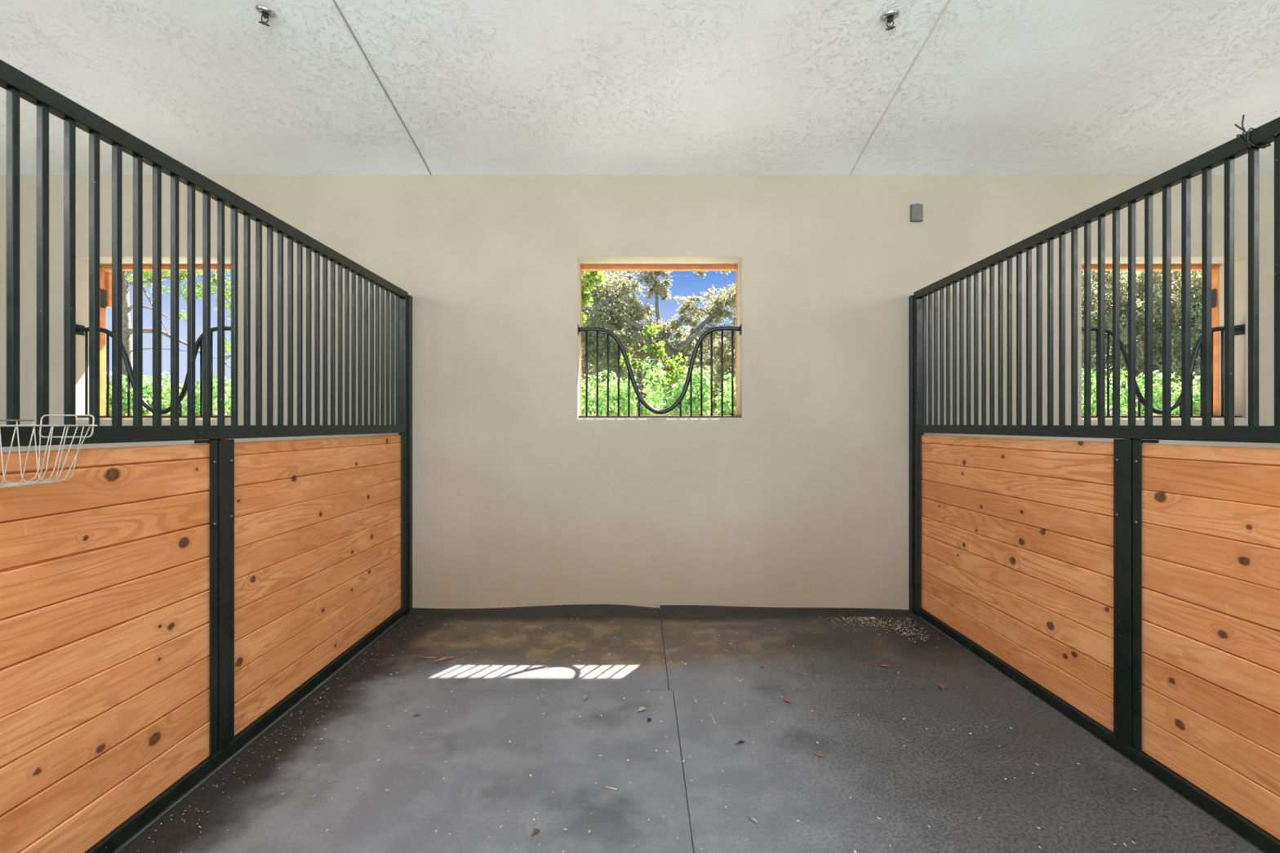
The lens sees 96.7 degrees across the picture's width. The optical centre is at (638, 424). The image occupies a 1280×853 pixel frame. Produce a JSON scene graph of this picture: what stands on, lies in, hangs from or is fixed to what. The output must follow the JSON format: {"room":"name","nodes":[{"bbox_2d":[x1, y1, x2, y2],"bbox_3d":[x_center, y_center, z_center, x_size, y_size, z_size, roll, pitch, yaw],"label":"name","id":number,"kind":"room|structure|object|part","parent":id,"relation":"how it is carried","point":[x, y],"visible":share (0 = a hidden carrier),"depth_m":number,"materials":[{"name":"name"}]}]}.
{"room":"farm building","nodes":[
{"label":"farm building","id":0,"kind":"room"},
{"bbox_2d":[0,174,1279,612],"bbox_3d":[0.200,-0.095,4.190,16.800,3.462,0.190,0,0,0],"label":"wall","id":1,"kind":"structure","parent":0,"point":[800,499],"depth_m":4.09,"materials":[{"name":"beige paint"}]},
{"bbox_2d":[75,324,88,417],"bbox_3d":[-4.011,-0.387,4.137,0.088,0.665,0.072,0,0,0],"label":"window grille","id":2,"kind":"object","parent":1,"relation":"in","point":[81,330],"depth_m":4.12,"materials":[{"name":"black metal"}]},
{"bbox_3d":[-4.068,-0.686,4.137,0.005,0.072,0.072,0,0,0],"label":"mounting plate","id":3,"kind":"part","parent":2,"relation":"part of","materials":[{"name":"green paint"}]},
{"bbox_2d":[99,327,111,417],"bbox_3d":[-3.843,-0.376,4.137,0.082,0.642,0.072,0,0,0],"label":"window grille","id":4,"kind":"object","parent":1,"relation":"in","point":[108,333],"depth_m":4.12,"materials":[{"name":"black metal"}]},
{"bbox_2d":[122,343,133,417],"bbox_3d":[-3.685,-0.317,4.137,0.071,0.524,0.072,0,0,0],"label":"window grille","id":5,"kind":"object","parent":1,"relation":"in","point":[126,358],"depth_m":4.12,"materials":[{"name":"black metal"}]},
{"bbox_2d":[142,397,152,412],"bbox_3d":[-3.540,-0.140,4.137,0.065,0.100,0.072,0,0,0],"label":"window grille","id":6,"kind":"object","parent":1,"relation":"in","point":[145,405],"depth_m":4.12,"materials":[{"name":"black metal"}]},
{"bbox_2d":[99,264,231,416],"bbox_3d":[-3.479,-0.624,4.343,1.284,1.263,0.114,0,0,0],"label":"window","id":7,"kind":"structure","parent":1,"relation":"in","point":[105,277],"depth_m":4.31,"materials":[{"name":"brown wood"}]},
{"bbox_2d":[161,405,170,417],"bbox_3d":[-3.408,-0.093,4.137,0.059,0.077,0.072,0,0,0],"label":"window grille","id":8,"kind":"object","parent":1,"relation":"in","point":[167,410],"depth_m":4.12,"materials":[{"name":"black metal"}]},
{"bbox_2d":[178,373,186,417],"bbox_3d":[-3.287,-0.211,4.137,0.053,0.312,0.072,0,0,0],"label":"window grille","id":9,"kind":"object","parent":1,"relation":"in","point":[184,391],"depth_m":4.12,"materials":[{"name":"black metal"}]},
{"bbox_2d":[195,333,202,417],"bbox_3d":[-3.172,-0.352,4.137,0.047,0.595,0.072,0,0,0],"label":"window grille","id":10,"kind":"object","parent":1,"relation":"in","point":[198,344],"depth_m":4.12,"materials":[{"name":"black metal"}]},
{"bbox_2d":[210,326,217,417],"bbox_3d":[-3.064,-0.379,4.137,0.041,0.647,0.072,0,0,0],"label":"window grille","id":11,"kind":"object","parent":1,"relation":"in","point":[214,329],"depth_m":4.12,"materials":[{"name":"black metal"}]},
{"bbox_2d":[580,264,737,416],"bbox_3d":[0.151,-0.624,4.313,1.284,1.263,0.054,0,0,0],"label":"window","id":12,"kind":"structure","parent":1,"relation":"in","point":[583,267],"depth_m":4.29,"materials":[{"name":"glass"}]},
{"bbox_2d":[577,324,741,417],"bbox_3d":[0.151,-0.387,4.137,1.182,0.671,0.072,0,0,0],"label":"window grille","id":13,"kind":"object","parent":1,"relation":"in","point":[700,342],"visible":1,"depth_m":4.12,"materials":[{"name":"black metal"}]},
{"bbox_2d":[910,203,922,222],"bbox_3d":[1.995,-1.518,4.082,0.083,0.124,0.028,0,0,0],"label":"junction box","id":14,"kind":"object","parent":1,"relation":"attached to","point":[916,210],"visible":1,"depth_m":4.07,"materials":[{"name":"grey plastic"}]},
{"bbox_2d":[1090,327,1097,417],"bbox_3d":[3.285,-0.376,4.137,0.047,0.642,0.072,0,0,0],"label":"window grille","id":15,"kind":"object","parent":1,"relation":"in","point":[1092,329],"depth_m":4.12,"materials":[{"name":"black metal"}]},
{"bbox_2d":[1105,328,1112,417],"bbox_3d":[3.391,-0.373,4.137,0.047,0.636,0.072,0,0,0],"label":"window grille","id":16,"kind":"object","parent":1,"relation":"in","point":[1109,333],"depth_m":4.12,"materials":[{"name":"black metal"}]},
{"bbox_2d":[1120,339,1128,417],"bbox_3d":[3.500,-0.332,4.137,0.053,0.553,0.072,0,0,0],"label":"window grille","id":17,"kind":"object","parent":1,"relation":"in","point":[1122,349],"depth_m":4.12,"materials":[{"name":"black metal"}]},
{"bbox_2d":[1135,379,1144,417],"bbox_3d":[3.614,-0.187,4.137,0.059,0.265,0.072,0,0,0],"label":"window grille","id":18,"kind":"object","parent":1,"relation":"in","point":[1140,398],"depth_m":4.12,"materials":[{"name":"black metal"}]},
{"bbox_2d":[1081,264,1218,416],"bbox_3d":[3.781,-0.624,4.343,1.284,1.263,0.114,0,0,0],"label":"window","id":19,"kind":"structure","parent":1,"relation":"in","point":[1215,268],"depth_m":4.30,"materials":[{"name":"brown wood"}]},
{"bbox_2d":[1152,407,1162,417],"bbox_3d":[3.741,-0.087,4.137,0.065,0.065,0.072,0,0,0],"label":"window grille","id":20,"kind":"object","parent":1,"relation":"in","point":[1154,411],"depth_m":4.11,"materials":[{"name":"black metal"}]},
{"bbox_2d":[1171,392,1181,417],"bbox_3d":[3.876,-0.140,4.137,0.065,0.171,0.072,0,0,0],"label":"window grille","id":21,"kind":"object","parent":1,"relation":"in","point":[1178,402],"depth_m":4.12,"materials":[{"name":"black metal"}]},
{"bbox_2d":[1191,334,1201,417],"bbox_3d":[4.020,-0.349,4.137,0.071,0.589,0.072,0,0,0],"label":"window grille","id":22,"kind":"object","parent":1,"relation":"in","point":[1197,345],"depth_m":4.12,"materials":[{"name":"black metal"}]},
{"bbox_2d":[1211,326,1223,417],"bbox_3d":[4.173,-0.379,4.137,0.082,0.647,0.072,0,0,0],"label":"window grille","id":23,"kind":"object","parent":1,"relation":"in","point":[1220,329],"depth_m":4.12,"materials":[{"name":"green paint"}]},
{"bbox_2d":[1234,324,1244,335],"bbox_3d":[4.332,-0.682,4.137,0.071,0.077,0.072,0,0,0],"label":"window grille","id":24,"kind":"object","parent":1,"relation":"in","point":[1239,329],"depth_m":4.12,"materials":[{"name":"black metal"}]},
{"bbox_3d":[4.369,-0.686,4.137,0.005,0.072,0.072,0,0,0],"label":"mounting plate","id":25,"kind":"part","parent":24,"relation":"part of","materials":[{"name":"green paint"}]},
{"bbox_2d":[0,0,1279,174],"bbox_3d":[0.200,-2.721,-0.052,17.000,1.852,8.295,0,0,0],"label":"ceiling","id":26,"kind":"structure","parent":0,"point":[478,86],"depth_m":3.28,"materials":[{"name":"paint"}]},
{"bbox_2d":[255,4,275,26],"bbox_3d":[-1.867,-2.043,2.845,0.084,0.082,0.085,0,0,0],"label":"sprinkler","id":27,"kind":"object","parent":26,"relation":"attached to","point":[265,12],"visible":1,"depth_m":2.84,"materials":[{"name":"silver metal"}]},
{"bbox_2d":[333,0,431,175],"bbox_3d":[-1.494,-2.645,-0.052,0.009,1.708,8.295,0,0,0],"label":"trim","id":28,"kind":"structure","parent":26,"relation":"attached to","point":[334,1],"depth_m":3.26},
{"bbox_2d":[880,9,899,31],"bbox_3d":[1.267,-2.037,2.869,0.086,0.078,0.085,0,0,0],"label":"sprinkler","id":29,"kind":"object","parent":26,"relation":"attached to","point":[891,15],"visible":1,"depth_m":2.86,"materials":[{"name":"silver metal"}]},
{"bbox_2d":[848,0,950,175],"bbox_3d":[1.521,-2.645,-0.052,0.009,1.708,8.295,0,0,0],"label":"trim","id":30,"kind":"structure","parent":26,"relation":"attached to","point":[948,1],"depth_m":3.26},
{"bbox_2d":[111,612,1266,852],"bbox_3d":[0.200,1.405,-0.043,17.000,0.104,8.315,0,0,0],"label":"floor","id":31,"kind":"structure","parent":0,"point":[236,753],"depth_m":2.35,"materials":[{"name":"concrete"}]},
{"bbox_2d":[0,59,412,852],"bbox_3d":[-1.663,0.204,2.262,0.069,2.289,3.664,0,0,0],"label":"divider","id":32,"kind":"object","parent":31,"relation":"on","point":[162,607],"visible":0.97,"depth_m":2.04,"materials":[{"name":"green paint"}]},
{"bbox_2d":[0,414,97,488],"bbox_3d":[-1.571,0.063,1.306,0.196,0.179,0.496,0,0,0],"label":"wire basket","id":33,"kind":"object","parent":32,"relation":"hanging from","point":[2,485],"visible":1,"depth_m":1.49,"materials":[{"name":"silver metal"}]},
{"bbox_3d":[-1.674,0.679,1.355,0.031,1.210,1.731,0,0,0],"label":"wood panel","id":34,"kind":"part","parent":32,"relation":"part of","materials":[{"name":"brown wood"}]},
{"bbox_3d":[-1.663,0.066,2.164,0.018,0.012,0.051,0,0,0],"label":"stop plate","id":35,"kind":"part","parent":32,"relation":"part of","materials":[{"name":"green paint"}]},
{"bbox_3d":[-1.667,0.032,2.239,0.048,0.054,3.518,0,0,0],"label":"rail","id":36,"kind":"part","parent":32,"relation":"part of","materials":[{"name":"black metal"}]},
{"bbox_3d":[-1.663,-0.914,2.240,0.041,0.052,3.620,0,0,0],"label":"rail","id":37,"kind":"part","parent":32,"relation":"part of","materials":[{"name":"black metal"}]},
{"bbox_3d":[-1.667,0.671,2.257,0.048,1.224,0.048,0,0,0],"label":"post","id":38,"kind":"part","parent":32,"relation":"part of","materials":[{"name":"black metal"}]},
{"bbox_3d":[-1.667,1.310,2.239,0.048,0.052,3.518,0,0,0],"label":"rail","id":39,"kind":"part","parent":32,"relation":"part of","materials":[{"name":"black metal"}]},
{"bbox_3d":[-1.674,0.679,3.140,0.031,1.208,1.705,0,0,0],"label":"wood panel","id":40,"kind":"part","parent":32,"relation":"part of","materials":[{"name":"brown wood"}]},
{"bbox_3d":[-1.667,0.231,4.025,0.048,2.236,0.050,0,0,0],"label":"post","id":41,"kind":"part","parent":32,"relation":"part of","materials":[{"name":"black metal"}]},
{"bbox_2d":[116,690,693,852],"bbox_3d":[-0.729,1.345,1.942,1.798,0.020,1.824,0,0,0],"label":"rubber mat","id":42,"kind":"object","parent":31,"relation":"on","point":[493,778],"visible":0.99,"depth_m":2.12,"materials":[{"name":"black rubber"}]},
{"bbox_2d":[531,828,539,835],"bbox_3d":[-0.338,1.329,1.855,0.035,0.010,0.020,0,0,-28],"label":"dry leaf","id":43,"kind":"object","parent":42,"relation":"on","point":[535,830],"visible":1,"depth_m":1.86,"materials":[{"name":"brown plant"}]},
{"bbox_2d":[635,706,647,712],"bbox_3d":[0.011,1.328,2.650,0.069,0.011,0.029,0,0,-16],"label":"dry leaf","id":44,"kind":"object","parent":42,"relation":"on","point":[641,708],"visible":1,"depth_m":2.66,"materials":[{"name":"beige plant"}]},
{"bbox_2d":[315,604,668,691],"bbox_3d":[-0.739,1.325,3.475,1.778,0.060,1.233,0,0,0],"label":"rubber mat","id":45,"kind":"object","parent":31,"relation":"on","point":[637,631],"visible":0.98,"depth_m":3.32,"materials":[{"name":"black rubber"}]},
{"bbox_2d":[434,656,454,662],"bbox_3d":[-1.099,1.326,3.216,0.112,0.016,0.021,0,0,-34],"label":"stick","id":46,"kind":"object","parent":45,"relation":"on","point":[446,657],"visible":1,"depth_m":3.21,"materials":[{"name":"brown wood"}]},
{"bbox_2d":[137,614,1145,852],"bbox_3d":[0.140,1.331,2.798,3.485,0.002,2.404,0,0,0],"label":"wood shavings","id":47,"kind":"object","parent":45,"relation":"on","point":[534,820],"visible":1,"depth_m":2.58},
{"bbox_2d":[660,604,1024,693],"bbox_3d":[1.049,1.328,3.478,1.789,0.054,1.227,0,0,0],"label":"rubber mat","id":48,"kind":"object","parent":31,"relation":"on","point":[851,660],"visible":0.98,"depth_m":3.35,"materials":[{"name":"black rubber"}]},
{"bbox_2d":[673,689,1261,852],"bbox_3d":[1.059,1.345,1.945,1.769,0.020,1.830,0,0,0],"label":"rubber mat","id":49,"kind":"object","parent":31,"relation":"on","point":[912,788],"visible":1,"depth_m":2.12,"materials":[{"name":"black rubber"}]},
{"bbox_2d":[746,814,758,823],"bbox_3d":[0.384,1.331,1.917,0.014,0.005,0.050,0,0,-42],"label":"dry leaf","id":50,"kind":"object","parent":49,"relation":"on","point":[751,818],"visible":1,"depth_m":1.92,"materials":[{"name":"beige plant"}]},
{"bbox_2d":[908,116,1279,852],"bbox_3d":[1.978,0.204,2.262,0.069,2.289,3.664,0,0,0],"label":"divider","id":51,"kind":"object","parent":31,"relation":"on","point":[1131,585],"visible":1,"depth_m":2.33,"materials":[{"name":"green paint"}]},
{"bbox_3d":[1.982,0.231,4.025,0.048,2.236,0.050,0,0,0],"label":"post","id":52,"kind":"part","parent":51,"relation":"part of","materials":[{"name":"black metal"}]},
{"bbox_3d":[1.989,0.680,3.157,0.031,1.209,1.671,0,0,0],"label":"wood panel","id":53,"kind":"part","parent":51,"relation":"part of","materials":[{"name":"brown wood"}]},
{"bbox_3d":[1.978,-0.914,2.240,0.041,0.052,3.620,0,0,0],"label":"rail","id":54,"kind":"part","parent":51,"relation":"part of","materials":[{"name":"black metal"}]},
{"bbox_3d":[1.982,0.032,2.239,0.048,0.054,3.518,0,0,0],"label":"rail","id":55,"kind":"part","parent":51,"relation":"part of","materials":[{"name":"black metal"}]},
{"bbox_3d":[1.982,1.310,2.239,0.048,0.052,3.518,0,0,0],"label":"rail","id":56,"kind":"part","parent":51,"relation":"part of","materials":[{"name":"black metal"}]},
{"bbox_3d":[1.982,0.671,2.291,0.048,1.224,0.048,0,0,0],"label":"post","id":57,"kind":"part","parent":51,"relation":"part of","materials":[{"name":"black metal"}]},
{"bbox_3d":[1.978,0.066,2.199,0.018,0.012,0.051,0,0,0],"label":"stop plate","id":58,"kind":"part","parent":51,"relation":"part of","materials":[{"name":"green paint"}]},
{"bbox_3d":[1.989,0.680,1.373,0.031,1.209,1.765,0,0,0],"label":"wood panel","id":59,"kind":"part","parent":51,"relation":"part of","materials":[{"name":"brown wood"}]},
{"bbox_2d":[1234,114,1271,148],"bbox_3d":[1.978,-0.946,1.831,0.060,0.131,0.062,0,0,0],"label":"wire","id":60,"kind":"object","parent":51,"relation":"attached to","point":[1242,128],"visible":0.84,"depth_m":1.82,"materials":[{"name":"grey metal"}]},
{"label":"outside","id":61,"kind":"structure","parent":0,"visible":0},
{"label":"lawn","id":62,"kind":"structure","parent":61,"visible":0},
{"bbox_2d":[105,368,186,415],"bbox_3d":[-7.274,0.371,8.402,1.110,2.338,1.074,0,0,0],"label":"shrub","id":63,"kind":"object","parent":62,"relation":"on","point":[147,388],"visible":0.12,"depth_m":8.17,"materials":[{"name":"green plant"}]},
{"bbox_2d":[105,271,231,396],"bbox_3d":[-7.837,-0.883,9.632,2.548,4.636,0.870,0,0,0],"label":"tree","id":64,"kind":"object","parent":62,"relation":"on","point":[127,331],"visible":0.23,"depth_m":9.57,"materials":[{"name":"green plant"}]},
{"bbox_2d":[164,375,231,415],"bbox_3d":[-6.154,0.403,8.404,1.116,2.274,1.079,0,0,0],"label":"shrub","id":65,"kind":"object","parent":62,"relation":"on","point":[228,389],"visible":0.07,"depth_m":8.17,"materials":[{"name":"green plant"}]},
{"bbox_2d":[581,271,605,327],"bbox_3d":[-1.288,-0.583,9.501,1.452,4.249,0.760,0,0,0],"label":"broadleaf tree","id":66,"kind":"object","parent":62,"relation":"on","point":[593,277],"visible":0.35,"depth_m":9.45,"materials":[{"name":"green plant"}]},
{"bbox_2d":[581,369,637,415],"bbox_3d":[-0.546,0.361,8.396,1.116,2.358,1.079,0,0,0],"label":"shrub","id":67,"kind":"object","parent":62,"relation":"on","point":[602,406],"visible":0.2,"depth_m":8.19,"materials":[{"name":"green plant"}]},
{"bbox_2d":[581,324,731,415],"bbox_3d":[0.928,-0.891,18.637,8.415,4.888,3.292,0,0,2],"label":"shrub","id":68,"kind":"object","parent":62,"relation":"on","point":[640,377],"visible":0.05,"depth_m":18.35,"materials":[{"name":"plant"}]},
{"bbox_2d":[581,271,735,414],"bbox_3d":[0.600,-1.545,14.334,5.738,6.199,2.466,0,0,-6],"label":"oak tree","id":69,"kind":"object","parent":62,"relation":"on","point":[623,314],"visible":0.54,"depth_m":13.94,"materials":[{"name":"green plant"}]},
{"bbox_2d":[619,324,715,413],"bbox_3d":[0.491,-0.157,10.376,1.761,3.387,0.786,0,0,0],"label":"sapling","id":70,"kind":"object","parent":62,"relation":"on","point":[654,350],"visible":0.63,"depth_m":10.40,"materials":[{"name":"green plant"}]},
{"bbox_2d":[641,356,713,415],"bbox_3d":[0.571,0.275,8.404,1.093,2.533,1.049,0,0,0],"label":"shrub","id":71,"kind":"object","parent":62,"relation":"on","point":[676,393],"visible":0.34,"depth_m":8.19,"materials":[{"name":"green plant"}]},
{"bbox_2d":[714,368,735,415],"bbox_3d":[1.686,0.371,8.402,1.110,2.338,1.074,0,0,0],"label":"shrub","id":72,"kind":"object","parent":62,"relation":"on","point":[727,396],"visible":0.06,"depth_m":8.09,"materials":[{"name":"green plant"}]},
{"bbox_2d":[1081,367,1111,415],"bbox_3d":[6.174,0.298,8.396,1.116,2.485,1.079,0,0,0],"label":"shrub","id":73,"kind":"object","parent":62,"relation":"on","point":[1093,377],"visible":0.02,"depth_m":8.05,"materials":[{"name":"green plant"}]},
{"bbox_2d":[1083,366,1181,415],"bbox_3d":[7.291,0.317,8.404,1.093,2.448,1.049,0,0,0],"label":"shrub","id":74,"kind":"object","parent":62,"relation":"on","point":[1157,387],"visible":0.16,"depth_m":8.18,"materials":[{"name":"green plant"}]},
{"bbox_2d":[1081,271,1201,415],"bbox_3d":[11.873,-1.342,12.971,6.046,5.824,2.721,0,0,4],"label":"oak tree","id":75,"kind":"object","parent":62,"relation":"on","point":[1196,276],"visible":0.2,"depth_m":12.58,"materials":[{"name":"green plant"}]},
{"bbox_2d":[1171,371,1199,415],"bbox_3d":[8.406,0.371,8.402,1.110,2.338,1.074,0,0,0],"label":"shrub","id":76,"kind":"object","parent":62,"relation":"on","point":[1196,393],"visible":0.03,"depth_m":8.28,"materials":[{"name":"green plant"}]}
]}

